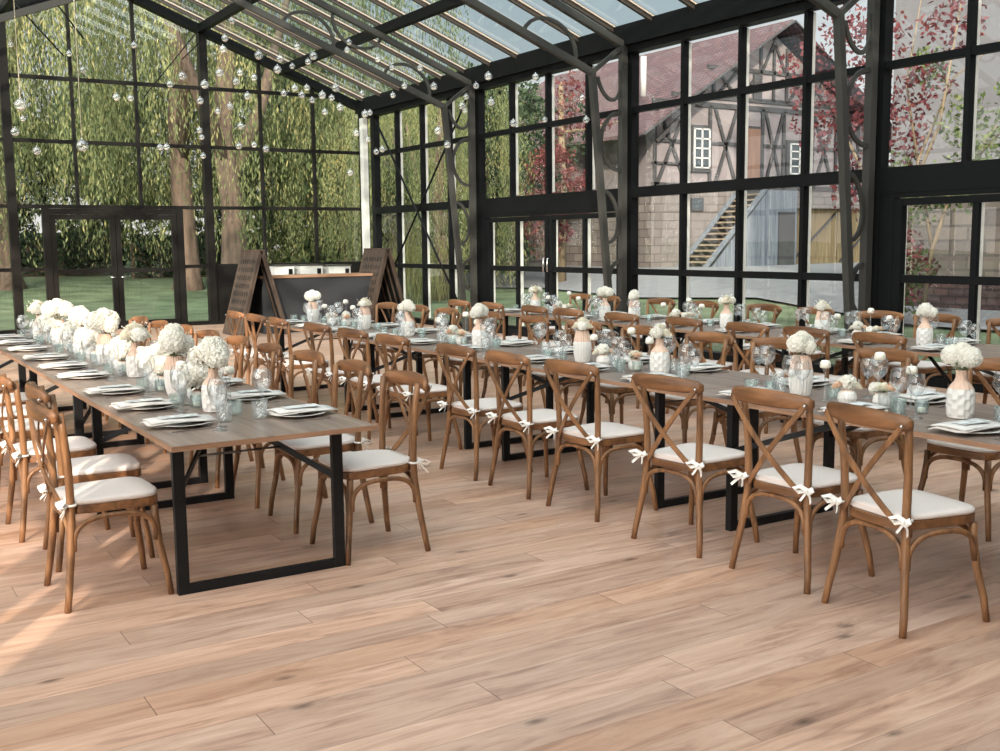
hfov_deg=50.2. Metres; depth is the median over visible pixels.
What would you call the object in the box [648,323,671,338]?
flower bouquet
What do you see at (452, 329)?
flower bouquet
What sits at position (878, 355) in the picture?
candle
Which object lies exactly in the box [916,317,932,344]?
vase
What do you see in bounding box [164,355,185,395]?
ribbed vase
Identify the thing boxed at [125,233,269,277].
hedge
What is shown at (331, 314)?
flower bouquet
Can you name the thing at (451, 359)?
seat cushion
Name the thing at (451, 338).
round vase
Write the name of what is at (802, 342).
flower bouquet
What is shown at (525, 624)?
floor
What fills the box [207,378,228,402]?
bowl
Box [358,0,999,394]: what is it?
frame
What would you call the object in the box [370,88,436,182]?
leafy tree
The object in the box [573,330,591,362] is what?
ribbed vase
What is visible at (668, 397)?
seat cushion
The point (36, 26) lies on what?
trim
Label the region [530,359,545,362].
dinner plate
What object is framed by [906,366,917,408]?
candle holder
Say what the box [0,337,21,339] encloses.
dinner plate
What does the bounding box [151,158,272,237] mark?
leafy tree
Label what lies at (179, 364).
candle
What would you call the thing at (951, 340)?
folded napkin
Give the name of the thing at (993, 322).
chair
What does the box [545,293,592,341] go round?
chair
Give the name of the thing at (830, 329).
folded napkin
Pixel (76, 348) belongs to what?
vase
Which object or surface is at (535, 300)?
vase
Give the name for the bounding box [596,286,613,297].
flower bouquet
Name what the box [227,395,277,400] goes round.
dinner plate
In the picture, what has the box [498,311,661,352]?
folding table
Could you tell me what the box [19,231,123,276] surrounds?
hedge
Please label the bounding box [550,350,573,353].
dinner plate
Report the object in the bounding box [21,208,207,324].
door
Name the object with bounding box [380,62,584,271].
leafy tree
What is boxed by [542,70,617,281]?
tree
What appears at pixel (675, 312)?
flower bouquet
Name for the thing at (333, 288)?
bar counter
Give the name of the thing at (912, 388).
seat cushion
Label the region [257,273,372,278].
countertop
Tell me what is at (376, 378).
seat cushion
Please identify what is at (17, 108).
pendant
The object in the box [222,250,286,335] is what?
stand
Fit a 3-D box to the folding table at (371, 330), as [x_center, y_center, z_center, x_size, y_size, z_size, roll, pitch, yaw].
[-1.648,-0.138,11.546,1.002,0.770,2.355,-5,8,-32]
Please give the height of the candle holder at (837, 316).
0.224 m
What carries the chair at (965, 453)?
on the floor
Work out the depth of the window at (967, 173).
11.48 m
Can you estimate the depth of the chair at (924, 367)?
9.88 m
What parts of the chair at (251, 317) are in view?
leg, rail, leg, seat frame, leg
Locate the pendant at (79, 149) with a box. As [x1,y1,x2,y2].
[74,2,87,150]
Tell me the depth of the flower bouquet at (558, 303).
13.28 m
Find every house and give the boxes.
[519,19,891,267]
[891,0,999,276]
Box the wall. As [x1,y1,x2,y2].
[904,283,999,310]
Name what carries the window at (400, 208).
in the frame
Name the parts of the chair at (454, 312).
seat frame, leg, rail, leg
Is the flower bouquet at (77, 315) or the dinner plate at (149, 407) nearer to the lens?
the dinner plate at (149, 407)
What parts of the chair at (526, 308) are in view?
leg, rail, leg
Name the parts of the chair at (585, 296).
rail, leg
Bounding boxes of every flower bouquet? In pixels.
[26,300,43,314]
[35,314,65,333]
[40,298,73,319]
[58,321,76,341]
[67,305,89,325]
[73,327,109,350]
[84,308,119,333]
[105,335,131,360]
[117,320,151,342]
[135,343,181,375]
[157,323,194,355]
[176,361,222,389]
[187,336,232,368]
[304,290,320,301]
[326,312,337,317]
[340,311,350,317]
[357,297,371,306]
[397,299,415,311]
[445,325,457,333]
[456,329,466,335]
[470,303,488,318]
[529,285,541,292]
[553,300,562,306]
[562,303,573,307]
[571,316,592,330]
[592,343,614,354]
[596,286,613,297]
[628,289,639,299]
[628,350,642,358]
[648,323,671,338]
[669,308,681,315]
[681,312,694,316]
[718,295,735,304]
[786,330,816,355]
[813,300,831,310]
[831,374,862,389]
[849,320,866,329]
[866,326,883,331]
[868,382,896,393]
[916,302,937,316]
[940,342,982,370]
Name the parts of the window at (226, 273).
spandrel panel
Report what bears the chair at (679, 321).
on the floor
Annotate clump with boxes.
[356,232,468,303]
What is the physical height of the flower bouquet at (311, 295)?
0.168 m
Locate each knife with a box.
[136,410,176,413]
[172,427,215,432]
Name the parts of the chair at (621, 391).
leg, leg, seat frame, leg, rail, leg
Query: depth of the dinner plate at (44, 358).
8.46 m
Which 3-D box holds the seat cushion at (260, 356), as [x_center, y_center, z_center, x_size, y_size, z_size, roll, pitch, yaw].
[-2.332,-0.213,11.341,0.430,0.030,0.423,-5,9,-35]
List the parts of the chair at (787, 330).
leg, rail, leg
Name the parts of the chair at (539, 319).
leg, seat frame, leg, rail, leg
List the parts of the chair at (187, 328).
rail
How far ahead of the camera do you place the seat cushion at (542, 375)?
9.43 m
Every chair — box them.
[0,374,109,542]
[0,388,13,393]
[0,392,30,437]
[0,404,45,468]
[0,418,53,481]
[25,381,154,571]
[25,398,173,613]
[89,316,149,416]
[105,320,168,427]
[146,329,221,452]
[180,324,195,362]
[189,335,253,465]
[198,343,285,487]
[225,310,287,394]
[233,350,327,508]
[244,313,309,398]
[266,316,330,403]
[268,359,374,533]
[302,322,378,422]
[310,370,431,565]
[335,327,417,441]
[350,302,398,373]
[373,333,461,456]
[375,304,429,382]
[403,307,460,391]
[434,343,532,480]
[437,311,503,403]
[447,299,492,375]
[481,302,527,377]
[481,315,550,409]
[483,350,588,499]
[520,305,580,385]
[526,320,602,411]
[542,359,657,521]
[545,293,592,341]
[552,308,616,397]
[572,295,620,350]
[578,325,655,447]
[603,312,646,408]
[625,298,675,361]
[629,373,759,557]
[641,332,735,446]
[664,300,719,360]
[664,316,732,413]
[709,337,802,462]
[721,303,781,369]
[724,322,805,433]
[727,386,874,593]
[769,307,835,374]
[781,326,867,439]
[813,347,919,474]
[821,401,989,638]
[833,310,903,383]
[849,332,941,459]
[885,313,961,387]
[917,358,999,541]
[972,318,999,403]
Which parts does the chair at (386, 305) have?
seat frame, leg, leg, rail, leg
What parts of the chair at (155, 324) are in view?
leg, rail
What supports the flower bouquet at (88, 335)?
in the round vase at (93, 354)
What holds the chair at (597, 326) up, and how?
on the floor
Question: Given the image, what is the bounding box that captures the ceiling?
[0,0,804,113]
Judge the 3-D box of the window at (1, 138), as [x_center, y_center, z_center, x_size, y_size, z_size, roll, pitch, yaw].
[-10.875,-3.712,19.433,3.440,5.956,0.090,-5,8,-32]
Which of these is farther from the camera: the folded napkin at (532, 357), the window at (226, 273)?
the window at (226, 273)
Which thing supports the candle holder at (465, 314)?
on the folding table at (468, 444)
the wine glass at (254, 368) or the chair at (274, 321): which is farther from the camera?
the chair at (274, 321)
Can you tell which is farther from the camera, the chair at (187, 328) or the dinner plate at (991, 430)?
the chair at (187, 328)
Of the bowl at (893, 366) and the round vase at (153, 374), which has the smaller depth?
the bowl at (893, 366)
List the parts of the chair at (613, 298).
seat frame, leg, rail, leg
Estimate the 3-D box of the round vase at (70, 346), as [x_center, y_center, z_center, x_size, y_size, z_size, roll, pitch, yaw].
[-3.666,-0.247,9.126,0.104,0.082,0.102,-5,8,-32]
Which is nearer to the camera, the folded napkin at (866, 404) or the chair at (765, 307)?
the folded napkin at (866, 404)
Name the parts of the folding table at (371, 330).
leg frame, leg frame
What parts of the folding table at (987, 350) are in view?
leg frame, brace rod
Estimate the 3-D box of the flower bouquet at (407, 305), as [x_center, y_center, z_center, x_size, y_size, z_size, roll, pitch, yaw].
[-0.892,-0.659,10.241,0.184,0.150,0.129,1,7,12]
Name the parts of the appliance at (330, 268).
lid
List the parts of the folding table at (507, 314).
leg frame, leg frame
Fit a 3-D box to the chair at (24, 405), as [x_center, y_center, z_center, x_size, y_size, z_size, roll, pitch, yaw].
[-3.546,0.273,7.659,0.558,0.955,0.557,-5,8,-30]
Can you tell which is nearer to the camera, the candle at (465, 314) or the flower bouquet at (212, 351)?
the flower bouquet at (212, 351)
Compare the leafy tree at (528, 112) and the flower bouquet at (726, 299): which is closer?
the flower bouquet at (726, 299)
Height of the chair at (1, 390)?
0.955 m
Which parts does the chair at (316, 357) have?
leg, leg, leg, rail, leg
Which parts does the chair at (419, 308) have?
seat frame, rail, leg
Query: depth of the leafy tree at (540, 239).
33.25 m
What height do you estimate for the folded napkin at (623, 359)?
0.037 m
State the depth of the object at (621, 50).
15.97 m
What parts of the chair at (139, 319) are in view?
rail, leg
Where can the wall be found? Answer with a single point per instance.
(939, 295)
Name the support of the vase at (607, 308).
on the folding table at (507, 314)
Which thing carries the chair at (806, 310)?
on the floor
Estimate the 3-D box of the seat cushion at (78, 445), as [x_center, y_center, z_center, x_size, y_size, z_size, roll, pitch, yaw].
[-2.633,0.413,6.314,0.430,0.030,0.423,-5,8,-33]
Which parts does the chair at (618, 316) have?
leg, rail, leg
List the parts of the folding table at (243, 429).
leg frame, brace rod, leg frame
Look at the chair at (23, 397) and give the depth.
8.22 m
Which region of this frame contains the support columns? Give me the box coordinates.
[0,21,370,333]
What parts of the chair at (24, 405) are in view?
seat frame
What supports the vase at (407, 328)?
on the folding table at (468, 444)
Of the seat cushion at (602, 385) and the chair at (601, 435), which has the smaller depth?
the chair at (601, 435)
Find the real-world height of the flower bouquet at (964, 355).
0.168 m
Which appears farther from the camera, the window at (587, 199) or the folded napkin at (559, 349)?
the window at (587, 199)
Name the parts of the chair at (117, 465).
rail, leg, leg, seat frame, leg, leg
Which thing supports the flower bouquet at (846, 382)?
in the round vase at (845, 396)
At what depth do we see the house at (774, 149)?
40.51 m
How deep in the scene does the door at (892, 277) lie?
12.14 m
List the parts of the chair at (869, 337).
leg, rail, leg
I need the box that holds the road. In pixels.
[430,262,999,329]
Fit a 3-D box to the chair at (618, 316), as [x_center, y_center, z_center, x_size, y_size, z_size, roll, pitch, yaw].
[1.397,-0.180,10.894,0.558,0.955,0.557,-5,9,-34]
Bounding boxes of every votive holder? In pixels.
[155,381,165,391]
[190,396,201,407]
[632,362,641,370]
[914,399,929,413]
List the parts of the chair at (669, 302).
leg, rail, leg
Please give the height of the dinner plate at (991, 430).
0.020 m
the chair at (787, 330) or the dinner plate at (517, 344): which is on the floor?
the chair at (787, 330)
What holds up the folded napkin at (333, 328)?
on the dinner plate
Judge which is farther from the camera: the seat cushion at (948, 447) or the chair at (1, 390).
the chair at (1, 390)
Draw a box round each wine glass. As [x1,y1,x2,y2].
[170,365,189,410]
[170,372,186,413]
[207,378,228,427]
[209,385,226,431]
[252,368,271,414]
[252,369,268,410]
[758,345,775,384]
[860,359,876,397]
[868,356,888,399]
[890,366,911,414]
[908,373,925,418]
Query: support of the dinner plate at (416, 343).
on the folding table at (468, 444)
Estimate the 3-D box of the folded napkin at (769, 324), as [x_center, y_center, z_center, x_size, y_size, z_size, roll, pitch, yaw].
[2.672,-0.512,10.831,0.330,0.037,0.200,-6,9,-36]
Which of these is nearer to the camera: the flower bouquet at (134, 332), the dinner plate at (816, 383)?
the dinner plate at (816, 383)
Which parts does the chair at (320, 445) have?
leg, leg, seat frame, leg, rail, leg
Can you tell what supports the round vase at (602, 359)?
on the folding table at (719, 379)
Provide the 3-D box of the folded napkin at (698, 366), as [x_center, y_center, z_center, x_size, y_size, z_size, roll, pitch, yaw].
[1.371,-0.060,7.291,0.330,0.037,0.200,-6,9,-35]
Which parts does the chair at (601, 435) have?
leg, rail, leg, seat frame, leg, leg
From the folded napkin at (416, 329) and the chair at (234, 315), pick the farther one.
the chair at (234, 315)
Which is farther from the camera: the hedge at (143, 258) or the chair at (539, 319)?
the hedge at (143, 258)
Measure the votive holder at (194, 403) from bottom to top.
0.070 m
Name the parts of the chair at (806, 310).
seat frame, leg, rail, leg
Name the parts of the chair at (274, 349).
leg, leg, rail, leg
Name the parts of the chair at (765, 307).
seat frame, leg, rail, leg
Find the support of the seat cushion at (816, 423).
on the chair at (855, 437)
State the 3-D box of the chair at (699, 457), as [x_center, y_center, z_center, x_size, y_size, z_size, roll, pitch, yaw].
[1.054,0.447,5.862,0.558,0.955,0.557,-6,9,-37]
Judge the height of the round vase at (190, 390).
0.082 m
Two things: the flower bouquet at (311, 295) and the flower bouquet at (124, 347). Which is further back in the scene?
the flower bouquet at (311, 295)
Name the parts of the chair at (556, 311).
leg, rail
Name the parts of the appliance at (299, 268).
lid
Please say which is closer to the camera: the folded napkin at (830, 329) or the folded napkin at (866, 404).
the folded napkin at (866, 404)
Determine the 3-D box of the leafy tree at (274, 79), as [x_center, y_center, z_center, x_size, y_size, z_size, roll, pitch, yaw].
[-10.226,-9.719,46.248,9.490,10.728,8.784,3,8,26]
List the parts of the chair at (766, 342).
leg, seat frame, leg, rail, leg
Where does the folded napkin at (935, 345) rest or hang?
on the dinner plate at (940, 349)
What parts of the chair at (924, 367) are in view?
leg, seat frame, leg, rail, leg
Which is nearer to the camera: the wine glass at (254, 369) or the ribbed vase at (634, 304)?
the wine glass at (254, 369)
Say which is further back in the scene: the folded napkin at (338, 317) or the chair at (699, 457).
the folded napkin at (338, 317)
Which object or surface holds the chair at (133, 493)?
on the floor
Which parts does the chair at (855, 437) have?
seat frame, leg, leg, rail, leg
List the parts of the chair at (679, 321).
leg, rail, leg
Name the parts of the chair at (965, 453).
leg, seat frame, leg, rail, leg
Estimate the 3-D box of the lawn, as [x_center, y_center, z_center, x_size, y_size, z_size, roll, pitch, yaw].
[-2.698,-2.489,27.724,115.000,1.600,110.000,-5,8,-32]
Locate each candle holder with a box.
[176,361,185,398]
[224,366,236,405]
[462,312,469,342]
[590,334,597,341]
[627,327,635,366]
[645,337,653,368]
[818,360,830,400]
[834,313,840,338]
[867,308,873,312]
[871,352,885,402]
[886,315,892,320]
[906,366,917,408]
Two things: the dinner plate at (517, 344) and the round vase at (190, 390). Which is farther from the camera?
the dinner plate at (517, 344)
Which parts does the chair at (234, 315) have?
leg, rail, leg, leg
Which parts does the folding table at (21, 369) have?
leg frame, leg frame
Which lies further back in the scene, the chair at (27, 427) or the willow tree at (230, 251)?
the willow tree at (230, 251)
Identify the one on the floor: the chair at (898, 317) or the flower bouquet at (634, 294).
the chair at (898, 317)
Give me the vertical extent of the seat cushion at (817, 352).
0.030 m
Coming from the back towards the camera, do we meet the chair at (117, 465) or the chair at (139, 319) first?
the chair at (139, 319)
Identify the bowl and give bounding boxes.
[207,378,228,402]
[890,366,911,391]
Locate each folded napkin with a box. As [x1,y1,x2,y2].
[0,334,23,337]
[0,339,36,343]
[5,344,51,350]
[22,353,69,358]
[37,361,90,368]
[55,370,111,377]
[83,384,146,393]
[109,397,180,408]
[140,413,217,426]
[222,376,246,381]
[227,389,286,398]
[264,403,338,415]
[286,319,306,321]
[294,322,328,326]
[321,316,353,319]
[332,326,354,329]
[369,332,396,336]
[371,322,400,326]
[409,338,437,342]
[415,327,442,331]
[461,344,484,347]
[494,339,537,344]
[495,308,519,310]
[526,355,556,359]
[545,346,592,351]
[562,315,593,317]
[585,362,613,367]
[611,354,649,361]
[620,372,680,379]
[641,314,669,317]
[673,362,728,370]
[701,318,719,322]
[714,328,730,331]
[717,386,783,395]
[756,322,780,325]
[774,376,836,384]
[818,401,890,411]
[829,327,848,331]
[836,338,857,342]
[879,331,902,334]
[892,390,945,401]
[911,343,946,349]
[928,418,999,433]
[935,337,981,342]
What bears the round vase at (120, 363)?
on the folding table at (49, 374)
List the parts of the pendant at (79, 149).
cord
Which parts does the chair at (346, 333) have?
leg, rail, leg, seat frame, leg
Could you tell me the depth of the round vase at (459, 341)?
9.31 m
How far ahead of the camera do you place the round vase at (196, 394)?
5.95 m
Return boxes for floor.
[0,323,999,750]
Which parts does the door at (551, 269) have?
handle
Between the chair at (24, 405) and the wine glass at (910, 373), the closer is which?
the wine glass at (910, 373)
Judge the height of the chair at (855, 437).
0.955 m
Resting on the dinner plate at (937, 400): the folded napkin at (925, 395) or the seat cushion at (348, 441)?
the folded napkin at (925, 395)
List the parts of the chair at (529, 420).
leg, rail, leg, seat frame, leg, leg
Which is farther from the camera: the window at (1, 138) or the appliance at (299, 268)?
the appliance at (299, 268)
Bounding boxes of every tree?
[0,0,244,289]
[0,0,388,290]
[0,0,469,263]
[0,126,21,266]
[13,94,80,232]
[20,78,191,235]
[21,113,170,265]
[140,26,338,262]
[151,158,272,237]
[248,75,433,262]
[318,52,538,299]
[335,129,572,281]
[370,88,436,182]
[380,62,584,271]
[393,109,570,278]
[500,144,595,262]
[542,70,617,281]
[777,0,988,304]
[889,0,999,324]
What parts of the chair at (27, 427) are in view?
leg, seat frame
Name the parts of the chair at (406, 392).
leg, rail, leg, seat frame, leg, leg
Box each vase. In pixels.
[32,314,41,338]
[39,332,48,340]
[45,333,51,341]
[51,319,63,345]
[64,342,72,351]
[73,326,86,354]
[86,350,96,360]
[96,333,113,364]
[112,358,122,367]
[115,360,125,371]
[126,342,146,377]
[148,372,163,383]
[152,375,164,388]
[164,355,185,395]
[187,386,201,398]
[190,389,201,404]
[201,367,226,412]
[307,302,318,321]
[327,317,336,324]
[341,318,350,325]
[358,307,370,329]
[401,311,414,336]
[447,334,457,342]
[456,335,466,344]
[472,319,486,346]
[530,293,539,305]
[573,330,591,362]
[596,355,609,364]
[599,298,610,317]
[628,300,639,316]
[628,358,642,370]
[650,338,669,372]
[720,304,732,327]
[788,354,812,395]
[814,310,829,330]
[837,389,856,402]
[872,392,892,408]
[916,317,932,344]
[946,369,974,418]
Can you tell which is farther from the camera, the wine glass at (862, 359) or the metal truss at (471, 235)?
the metal truss at (471, 235)
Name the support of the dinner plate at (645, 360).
on the folding table at (719, 379)
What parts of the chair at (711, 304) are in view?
seat frame, leg, rail, leg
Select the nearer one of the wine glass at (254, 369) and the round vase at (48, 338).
the wine glass at (254, 369)
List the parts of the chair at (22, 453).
rail, leg, leg, seat frame, leg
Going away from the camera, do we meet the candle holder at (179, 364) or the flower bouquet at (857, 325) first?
the candle holder at (179, 364)
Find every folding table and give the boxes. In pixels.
[0,335,127,437]
[13,354,223,488]
[69,382,376,595]
[264,320,437,411]
[349,332,557,448]
[477,352,785,508]
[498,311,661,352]
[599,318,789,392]
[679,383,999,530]
[754,332,999,422]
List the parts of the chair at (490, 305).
leg, rail, leg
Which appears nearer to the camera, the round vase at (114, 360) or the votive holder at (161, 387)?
the votive holder at (161, 387)
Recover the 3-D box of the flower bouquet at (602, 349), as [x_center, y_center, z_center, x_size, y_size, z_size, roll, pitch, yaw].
[0.740,-0.173,7.642,0.158,0.121,0.126,2,8,23]
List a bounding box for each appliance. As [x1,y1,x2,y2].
[269,264,295,274]
[292,264,323,273]
[322,264,351,273]
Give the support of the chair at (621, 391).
on the floor
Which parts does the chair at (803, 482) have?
leg, rail, leg, seat frame, leg, leg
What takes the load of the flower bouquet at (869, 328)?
in the round vase
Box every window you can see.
[0,137,11,271]
[9,0,204,209]
[209,62,361,319]
[375,98,469,321]
[480,64,617,214]
[631,10,864,347]
[880,0,999,192]
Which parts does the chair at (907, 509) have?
leg, rail, leg, seat frame, leg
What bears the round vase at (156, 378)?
on the folding table at (243, 429)
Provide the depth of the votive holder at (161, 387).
6.52 m
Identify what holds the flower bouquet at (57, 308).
in the ribbed vase at (56, 341)
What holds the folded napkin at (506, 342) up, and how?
on the dinner plate at (517, 344)
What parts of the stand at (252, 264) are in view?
plank panel, plank panel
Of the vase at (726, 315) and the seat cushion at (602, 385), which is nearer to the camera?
the seat cushion at (602, 385)
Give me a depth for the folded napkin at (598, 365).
7.38 m
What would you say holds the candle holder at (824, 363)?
on the dining table at (936, 414)
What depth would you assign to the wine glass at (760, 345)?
6.57 m
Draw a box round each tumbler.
[215,406,231,422]
[227,401,242,415]
[251,401,267,419]
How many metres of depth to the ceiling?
19.29 m
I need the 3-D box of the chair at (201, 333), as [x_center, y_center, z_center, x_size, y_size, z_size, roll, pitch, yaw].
[-2.622,0.109,8.902,0.558,0.955,0.557,-5,9,-34]
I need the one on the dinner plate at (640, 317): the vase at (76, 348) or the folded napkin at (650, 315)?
the folded napkin at (650, 315)
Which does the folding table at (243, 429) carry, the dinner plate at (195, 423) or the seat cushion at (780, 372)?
the dinner plate at (195, 423)
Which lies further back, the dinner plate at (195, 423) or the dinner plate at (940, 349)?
the dinner plate at (940, 349)
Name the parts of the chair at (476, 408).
leg, rail, leg, seat frame, leg, leg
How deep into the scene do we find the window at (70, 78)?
21.20 m
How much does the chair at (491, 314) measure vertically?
0.955 m
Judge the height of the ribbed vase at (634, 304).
0.235 m
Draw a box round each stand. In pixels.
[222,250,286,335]
[359,248,403,325]
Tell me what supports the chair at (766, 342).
on the floor
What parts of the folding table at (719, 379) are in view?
leg frame, brace rod, brace rod, leg frame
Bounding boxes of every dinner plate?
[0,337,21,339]
[5,342,34,344]
[15,348,48,351]
[34,357,66,360]
[51,365,87,369]
[66,375,107,378]
[97,389,144,394]
[126,404,175,409]
[160,421,212,427]
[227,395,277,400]
[268,411,326,417]
[371,325,397,327]
[411,342,434,344]
[415,331,436,333]
[499,343,530,345]
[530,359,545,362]
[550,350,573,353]
[616,358,649,362]
[640,317,664,318]
[677,367,720,371]
[703,321,719,323]
[777,381,828,386]
[892,397,945,403]
[914,347,943,350]
[941,340,976,344]
[967,427,999,433]
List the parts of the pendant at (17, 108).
cord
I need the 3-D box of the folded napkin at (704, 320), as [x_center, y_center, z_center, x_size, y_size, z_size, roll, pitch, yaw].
[2.268,-0.587,11.470,0.330,0.037,0.200,-5,8,-31]
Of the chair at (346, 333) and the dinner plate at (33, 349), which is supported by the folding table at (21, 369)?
the dinner plate at (33, 349)
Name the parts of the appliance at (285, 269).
lid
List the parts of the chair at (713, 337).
seat frame, leg, leg, rail, leg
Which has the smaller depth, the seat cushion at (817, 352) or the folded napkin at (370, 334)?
the folded napkin at (370, 334)
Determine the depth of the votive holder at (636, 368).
7.30 m
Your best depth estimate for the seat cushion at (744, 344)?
11.72 m
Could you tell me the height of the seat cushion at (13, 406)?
0.030 m
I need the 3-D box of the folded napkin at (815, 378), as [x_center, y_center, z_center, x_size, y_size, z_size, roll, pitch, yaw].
[1.860,0.030,6.517,0.330,0.037,0.200,-5,8,-30]
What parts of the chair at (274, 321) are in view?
leg, rail, leg, seat frame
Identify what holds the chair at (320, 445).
on the floor
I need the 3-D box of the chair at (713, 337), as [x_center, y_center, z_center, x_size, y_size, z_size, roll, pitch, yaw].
[1.442,0.157,8.171,0.558,0.955,0.557,-5,8,-34]
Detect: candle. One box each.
[176,361,185,368]
[224,366,234,373]
[462,312,468,316]
[627,327,635,333]
[645,337,653,343]
[820,360,830,367]
[834,313,840,318]
[874,352,885,359]
[906,366,917,373]
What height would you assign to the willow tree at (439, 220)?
7.630 m
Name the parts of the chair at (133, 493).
rail, leg, leg, seat frame, leg, leg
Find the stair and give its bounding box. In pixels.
[676,189,797,266]
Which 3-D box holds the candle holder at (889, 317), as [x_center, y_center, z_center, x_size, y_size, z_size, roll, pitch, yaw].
[3.382,-0.411,9.276,0.072,0.224,0.072,-5,8,-32]
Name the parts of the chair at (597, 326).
seat frame, leg, rail, leg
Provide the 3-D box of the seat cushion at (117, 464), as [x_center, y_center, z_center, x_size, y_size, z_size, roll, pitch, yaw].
[-2.178,0.477,5.753,0.430,0.030,0.423,-5,8,-30]
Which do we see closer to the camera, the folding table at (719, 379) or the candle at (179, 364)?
the candle at (179, 364)
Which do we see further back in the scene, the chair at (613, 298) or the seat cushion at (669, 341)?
the chair at (613, 298)
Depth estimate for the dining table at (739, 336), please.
10.82 m
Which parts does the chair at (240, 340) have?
leg, leg, rail, leg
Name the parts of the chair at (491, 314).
leg, seat frame, rail, leg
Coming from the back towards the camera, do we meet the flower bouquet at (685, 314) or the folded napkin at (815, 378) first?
the flower bouquet at (685, 314)
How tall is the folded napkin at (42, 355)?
0.037 m
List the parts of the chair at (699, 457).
leg, rail, leg, seat frame, leg, leg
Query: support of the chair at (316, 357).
on the floor
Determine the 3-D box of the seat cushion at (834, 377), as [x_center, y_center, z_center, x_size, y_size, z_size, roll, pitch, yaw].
[2.728,0.034,8.920,0.430,0.030,0.423,-5,8,-29]
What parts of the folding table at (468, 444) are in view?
leg frame, brace rod, leg frame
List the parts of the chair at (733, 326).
leg, rail, leg, leg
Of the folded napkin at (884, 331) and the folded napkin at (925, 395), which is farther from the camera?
the folded napkin at (884, 331)
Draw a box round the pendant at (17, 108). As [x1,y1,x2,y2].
[13,0,26,110]
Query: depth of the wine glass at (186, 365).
5.77 m
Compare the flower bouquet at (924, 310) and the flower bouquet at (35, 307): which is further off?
the flower bouquet at (35, 307)
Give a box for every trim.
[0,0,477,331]
[12,0,205,97]
[359,118,369,251]
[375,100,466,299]
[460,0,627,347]
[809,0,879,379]
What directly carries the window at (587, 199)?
in the frame
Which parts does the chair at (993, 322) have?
seat frame, leg, rail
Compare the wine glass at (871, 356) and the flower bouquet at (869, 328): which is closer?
the wine glass at (871, 356)
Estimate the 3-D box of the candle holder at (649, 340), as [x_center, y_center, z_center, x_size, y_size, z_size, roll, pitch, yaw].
[1.036,-0.154,7.407,0.072,0.224,0.072,-5,8,-32]
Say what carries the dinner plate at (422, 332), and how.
on the folding table at (468, 444)
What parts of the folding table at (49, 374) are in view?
leg frame, leg frame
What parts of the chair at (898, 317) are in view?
seat frame, rail, leg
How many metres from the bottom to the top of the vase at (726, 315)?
0.238 m
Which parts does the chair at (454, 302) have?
rail, leg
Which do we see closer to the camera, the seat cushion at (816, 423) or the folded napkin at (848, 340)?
the seat cushion at (816, 423)
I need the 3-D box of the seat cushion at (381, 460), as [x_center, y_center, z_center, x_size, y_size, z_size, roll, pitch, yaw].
[-0.734,0.456,5.801,0.430,0.030,0.423,-5,8,-32]
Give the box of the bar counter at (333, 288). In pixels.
[254,273,374,333]
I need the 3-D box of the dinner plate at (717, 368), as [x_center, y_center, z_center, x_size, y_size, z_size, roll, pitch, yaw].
[1.354,-0.040,7.283,0.304,0.020,0.304,-5,8,-32]
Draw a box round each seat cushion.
[0,392,26,403]
[0,404,26,416]
[1,418,52,431]
[13,436,96,455]
[55,477,157,504]
[56,453,140,475]
[237,348,259,353]
[258,352,292,358]
[279,359,328,364]
[279,433,354,449]
[318,367,353,373]
[318,449,409,471]
[350,374,382,383]
[389,383,446,393]
[449,357,462,361]
[451,398,521,410]
[491,336,527,339]
[501,409,577,423]
[531,341,570,346]
[532,372,562,377]
[549,326,575,329]
[562,422,643,438]
[600,383,623,387]
[649,392,693,400]
[653,443,744,463]
[664,338,699,343]
[678,360,732,365]
[722,343,763,349]
[740,368,788,376]
[755,463,857,488]
[771,350,821,354]
[813,419,873,431]
[814,375,859,383]
[836,357,882,362]
[850,489,975,519]
[868,384,935,392]
[889,360,945,368]
[927,439,999,452]
[973,371,999,377]
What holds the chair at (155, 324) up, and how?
on the floor
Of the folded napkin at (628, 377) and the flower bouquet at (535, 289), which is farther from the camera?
the flower bouquet at (535, 289)
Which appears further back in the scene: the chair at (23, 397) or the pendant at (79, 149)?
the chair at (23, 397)
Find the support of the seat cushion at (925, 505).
on the chair at (907, 509)
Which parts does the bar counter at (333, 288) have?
panel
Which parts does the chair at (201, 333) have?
leg, rail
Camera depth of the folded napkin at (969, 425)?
4.84 m
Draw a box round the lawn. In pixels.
[0,249,999,373]
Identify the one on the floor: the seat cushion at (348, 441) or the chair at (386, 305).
the chair at (386, 305)
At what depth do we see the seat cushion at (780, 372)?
9.38 m
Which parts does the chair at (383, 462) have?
leg, leg, seat frame, leg, rail, leg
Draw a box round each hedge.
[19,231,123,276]
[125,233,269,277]
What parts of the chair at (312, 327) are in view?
leg, rail, leg, seat frame, leg, leg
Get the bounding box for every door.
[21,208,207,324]
[480,208,617,339]
[875,187,999,384]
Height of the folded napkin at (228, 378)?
0.037 m
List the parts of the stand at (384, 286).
plank panel, plank panel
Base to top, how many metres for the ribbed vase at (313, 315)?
0.235 m
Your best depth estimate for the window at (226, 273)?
23.02 m

